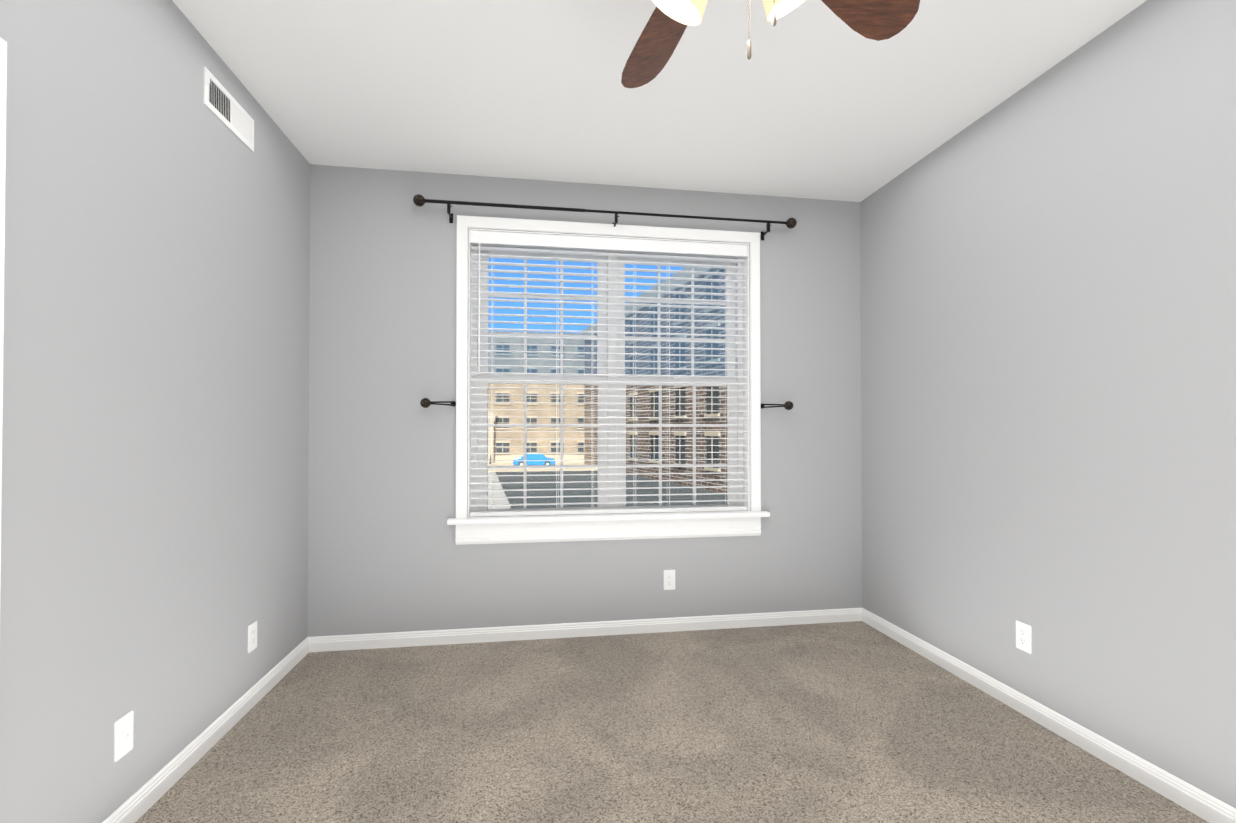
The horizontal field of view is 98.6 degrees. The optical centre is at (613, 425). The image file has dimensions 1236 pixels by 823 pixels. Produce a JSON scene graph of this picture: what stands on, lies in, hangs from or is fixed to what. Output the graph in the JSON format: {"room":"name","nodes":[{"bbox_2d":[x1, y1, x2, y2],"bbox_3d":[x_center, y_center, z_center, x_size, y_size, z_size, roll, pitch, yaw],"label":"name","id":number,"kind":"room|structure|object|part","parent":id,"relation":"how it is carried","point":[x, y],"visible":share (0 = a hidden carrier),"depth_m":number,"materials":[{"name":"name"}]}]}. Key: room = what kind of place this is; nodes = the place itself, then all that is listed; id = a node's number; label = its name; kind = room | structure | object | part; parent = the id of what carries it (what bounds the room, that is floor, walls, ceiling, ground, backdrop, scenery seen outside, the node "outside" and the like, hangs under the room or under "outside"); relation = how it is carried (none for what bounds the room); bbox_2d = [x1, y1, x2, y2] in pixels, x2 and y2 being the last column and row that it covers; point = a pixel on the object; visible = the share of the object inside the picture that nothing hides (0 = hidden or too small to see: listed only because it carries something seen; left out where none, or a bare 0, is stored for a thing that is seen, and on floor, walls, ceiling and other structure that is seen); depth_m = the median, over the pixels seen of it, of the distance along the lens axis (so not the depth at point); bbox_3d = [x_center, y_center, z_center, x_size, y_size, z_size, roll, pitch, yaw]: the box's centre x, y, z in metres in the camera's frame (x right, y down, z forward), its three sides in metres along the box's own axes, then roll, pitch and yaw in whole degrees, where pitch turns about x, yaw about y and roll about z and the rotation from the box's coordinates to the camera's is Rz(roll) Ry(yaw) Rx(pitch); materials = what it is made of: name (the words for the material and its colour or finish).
{"room":"empty bedroom","nodes":[
{"label":"empty bedroom","id":0,"kind":"room"},
{"bbox_2d":[0,0,309,822],"bbox_3d":[-1.375,-0.131,0.374,0.134,2.700,5.174,0,-1,-8],"label":"wall","id":1,"kind":"structure","parent":0,"point":[156,416],"depth_m":1.67,"materials":[{"name":"grey paint"}]},
{"bbox_2d":[0,37,6,589],"bbox_3d":[-1.353,0.161,0.746,0.021,2.125,0.980,0,-1,-8],"label":"door frame","id":2,"kind":"structure","parent":1,"relation":"attached to","point":[3,70],"depth_m":1.23,"materials":[{"name":"white"}]},
{"bbox_2d":[114,710,133,761],"bbox_3d":[-1.486,0.945,1.619,0.014,0.120,0.072,0,-1,-8],"label":"outlet plate","id":3,"kind":"object","parent":1,"relation":"attached to","point":[123,735],"visible":1,"depth_m":1.61,"materials":[{"name":"white plastic"}]},
{"bbox_2d":[102,637,309,822],"bbox_3d":[-1.553,1.197,2.067,0.014,0.080,1.716,0,-1,-8],"label":"baseboard","id":4,"kind":"structure","parent":1,"relation":"attached to","point":[156,787],"depth_m":1.97,"materials":[{"name":"white wood"}]},
{"bbox_2d":[203,67,253,151],"bbox_3d":[-1.565,-1.284,2.181,0.016,0.140,0.352,0,-1,-8],"label":"air vent","id":5,"kind":"object","parent":1,"relation":"in","point":[221,103],"visible":1,"depth_m":2.16,"materials":[{"name":"white plastic"}]},
{"bbox_2d":[248,621,256,652],"bbox_3d":[-1.599,0.937,2.357,0.008,0.120,0.072,0,-1,-8],"label":"electrical outlet","id":6,"kind":"object","parent":1,"relation":"attached to","point":[252,636],"visible":1,"depth_m":2.35,"materials":[{"name":"white plastic"}]},
{"bbox_2d":[307,164,861,636],"bbox_3d":[-0.065,-0.100,3.284,3.579,2.700,0.200,0,-1,-8],"label":"wall","id":7,"kind":"structure","parent":0,"point":[387,554],"depth_m":3.08,"materials":[{"name":"grey paint"}]},
{"bbox_2d":[420,398,455,407],"bbox_3d":[-0.984,-0.125,2.996,0.202,0.056,0.056,0,-1,-31],"label":"curtain holdback","id":8,"kind":"object","parent":7,"relation":"attached to","point":[425,402],"visible":1,"depth_m":2.96,"materials":[{"name":"black metal"}]},
{"bbox_2d":[310,608,861,651],"bbox_3d":[-0.055,1.209,3.164,3.300,0.080,0.014,0,-1,-8],"label":"baseboard","id":9,"kind":"structure","parent":7,"relation":"attached to","point":[620,627],"depth_m":3.13,"materials":[{"name":"white wood"}]},
{"bbox_2d":[413,194,796,240],"bbox_3d":[0.005,-1.225,3.146,2.269,0.117,0.117,0,-1,-8],"label":"curtain rod","id":10,"kind":"object","parent":7,"relation":"attached to","point":[419,200],"visible":1,"depth_m":3.08,"materials":[{"name":"black metal"}]},
{"bbox_2d":[455,517,760,544],"bbox_3d":[0.007,0.625,3.176,1.840,0.122,0.020,0,-1,-8],"label":"apron","id":11,"kind":"object","parent":7,"relation":"attached to","point":[576,531],"visible":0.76,"depth_m":3.16,"materials":[{"name":"white wood"}]},
{"bbox_2d":[456,215,760,518],"bbox_3d":[-0.006,-0.321,3.273,1.840,1.772,0.194,0,-1,-8],"label":"window","id":12,"kind":"structure","parent":7,"relation":"in","point":[464,223],"depth_m":3.28,"materials":[{"name":"white"}]},
{"bbox_3d":[-0.014,-0.287,3.325,1.706,1.705,0.089,0,-1,-8],"label":"vinyl window frame","id":13,"kind":"part","parent":12,"relation":"part of","materials":[{"name":"white plastic"}]},
{"bbox_3d":[-0.016,-0.671,3.343,1.514,0.716,0.004,0,-1,-8],"label":"glass","id":14,"kind":"part","parent":12,"relation":"part of","materials":[{"name":"clear glass"}]},
{"bbox_3d":[-0.013,-0.282,3.320,1.626,1.625,0.068,0,-1,-8],"label":"window sashes","id":15,"kind":"part","parent":12,"relation":"part of","materials":[{"name":"white plastic"}]},
{"bbox_3d":[-0.011,0.127,3.301,1.514,0.765,0.004,0,-1,-8],"label":"glass","id":16,"kind":"part","parent":12,"relation":"part of","materials":[{"name":"clear glass"}]},
{"bbox_2d":[470,230,747,516],"bbox_3d":[0.000,-0.302,3.231,1.694,1.665,0.071,0,-1,-8],"label":"window blind","id":17,"kind":"object","parent":12,"relation":"attached to","point":[479,238],"visible":0.96,"depth_m":3.22,"materials":[{"name":"white plastic"}]},
{"bbox_2d":[447,510,769,524],"bbox_3d":[0.004,0.549,3.199,1.920,0.030,0.146,0,-1,-8],"label":"stool","id":18,"kind":"object","parent":7,"relation":"attached to","point":[596,517],"visible":0.95,"depth_m":3.14,"materials":[{"name":"white wood"}]},
{"bbox_2d":[468,228,749,517],"bbox_3d":[-0.002,-0.303,3.248,1.706,1.675,0.105,0,-1,-8],"label":"liner","id":19,"kind":"object","parent":7,"relation":"attached to","point":[746,475],"visible":0.55,"depth_m":3.32,"materials":[{"name":"white"}]},
{"bbox_2d":[664,570,674,589],"bbox_3d":[0.341,0.938,3.229,0.072,0.120,0.008,0,-1,-8],"label":"electrical outlet","id":20,"kind":"object","parent":7,"relation":"attached to","point":[669,579],"visible":1,"depth_m":3.23,"materials":[{"name":"white plastic"}]},
{"bbox_2d":[761,401,793,409],"bbox_3d":[1.009,-0.122,3.291,0.202,0.056,0.056,0,-1,14],"label":"curtain holdback","id":21,"kind":"object","parent":7,"relation":"attached to","point":[788,405],"visible":0.96,"depth_m":3.27,"materials":[{"name":"black metal"}]},
{"bbox_2d":[172,0,1146,201],"bbox_3d":[-0.113,-1.508,0.616,4.460,0.060,5.494,0,-1,-8],"label":"ceiling","id":22,"kind":"structure","parent":0,"point":[814,99],"depth_m":2.28,"materials":[{"name":"white paint"}]},
{"bbox_2d":[621,0,919,87],"bbox_3d":[0.236,-1.097,1.154,1.306,0.751,1.301,0,-1,-8],"label":"fan","id":23,"kind":"object","parent":22,"relation":"hanging from","point":[659,38],"visible":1,"depth_m":1.48,"materials":[{"name":"brown wood"}]},
{"bbox_2d":[135,621,1208,822],"bbox_3d":[0.337,1.282,0.653,3.550,0.120,5.494,0,-1,-8],"label":"floor","id":24,"kind":"structure","parent":0,"point":[851,722],"depth_m":2.07,"materials":[{"name":"carpet"}]},
{"bbox_2d":[860,0,1235,808],"bbox_3d":[2.048,-0.126,0.821,0.120,2.700,5.294,0,-1,-8],"label":"wall","id":25,"kind":"structure","parent":0,"point":[1048,356],"depth_m":2.05,"materials":[{"name":"grey paint"}]},
{"bbox_2d":[1016,620,1031,653],"bbox_3d":[1.765,0.910,2.287,0.008,0.120,0.072,0,-1,-8],"label":"electrical outlet","id":26,"kind":"object","parent":25,"relation":"attached to","point":[1023,636],"visible":1,"depth_m":2.28,"materials":[{"name":"white plastic"}]},
{"bbox_2d":[862,608,1235,822],"bbox_3d":[1.973,1.184,0.856,0.014,0.080,5.174,0,-1,-8],"label":"baseboard","id":27,"kind":"structure","parent":25,"relation":"attached to","point":[1209,808],"depth_m":2.05,"materials":[{"name":"white wood"}]},
{"label":"outside","id":28,"kind":"structure","parent":0,"visible":0},
{"bbox_2d":[488,472,509,508],"bbox_3d":[-8.647,4.712,60.965,180.000,0.500,115.926,0,-1,-8],"label":"ground","id":29,"kind":"structure","parent":28,"point":[500,493],"depth_m":31.96,"materials":[{"name":"concrete"}]},
{"bbox_2d":[513,454,555,465],"bbox_3d":[-8.387,3.671,56.420,4.420,1.475,1.835,0,-1,-8],"label":"car","id":30,"kind":"object","parent":29,"relation":"on","point":[530,457],"depth_m":55.61,"materials":[{"name":"blue paint"}]},
{"bbox_2d":[488,331,584,463],"bbox_3d":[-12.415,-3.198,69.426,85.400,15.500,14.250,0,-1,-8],"label":"building","id":31,"kind":"structure","parent":29,"relation":"on","point":[568,447],"depth_m":62.99,"materials":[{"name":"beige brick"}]},
{"bbox_2d":[496,345,583,452],"bbox_3d":[-11.393,-3.096,62.525,81.308,12.950,0.400,0,-1,-8],"label":"glazing","id":32,"kind":"object","parent":31,"relation":"attached to","point":[533,421],"depth_m":62.84,"materials":[{"name":"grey glass"}]},
{"bbox_2d":[488,462,597,471],"bbox_3d":[-7.982,4.355,56.481,120.000,0.120,13.000,0,-1,-8],"label":"sidewalk","id":33,"kind":"structure","parent":29,"relation":"on","point":[540,469],"depth_m":51.12,"materials":[{"name":"beige concrete"}]},
{"bbox_2d":[496,471,726,508],"bbox_3d":[23.818,4.154,32.886,64.000,0.020,43.000,0,-1,-8],"label":"ground","id":34,"kind":"structure","parent":29,"relation":"on","point":[582,485],"depth_m":33.38,"materials":[{"name":"grey asphalt"}]},
{"bbox_2d":[582,267,726,492],"bbox_3d":[9.189,-3.097,45.991,14.000,14.800,34.202,0,-1,-20],"label":"building","id":35,"kind":"structure","parent":29,"relation":"on","point":[699,406],"depth_m":39.00,"materials":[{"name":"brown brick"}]},
{"bbox_2d":[630,275,718,468],"bbox_3d":[3.284,-3.291,41.814,0.160,12.100,27.800,0,-1,-20],"label":"glazing","id":36,"kind":"object","parent":35,"relation":"attached to","point":[656,414],"depth_m":37.54,"materials":[{"name":"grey glass"}]}
]}

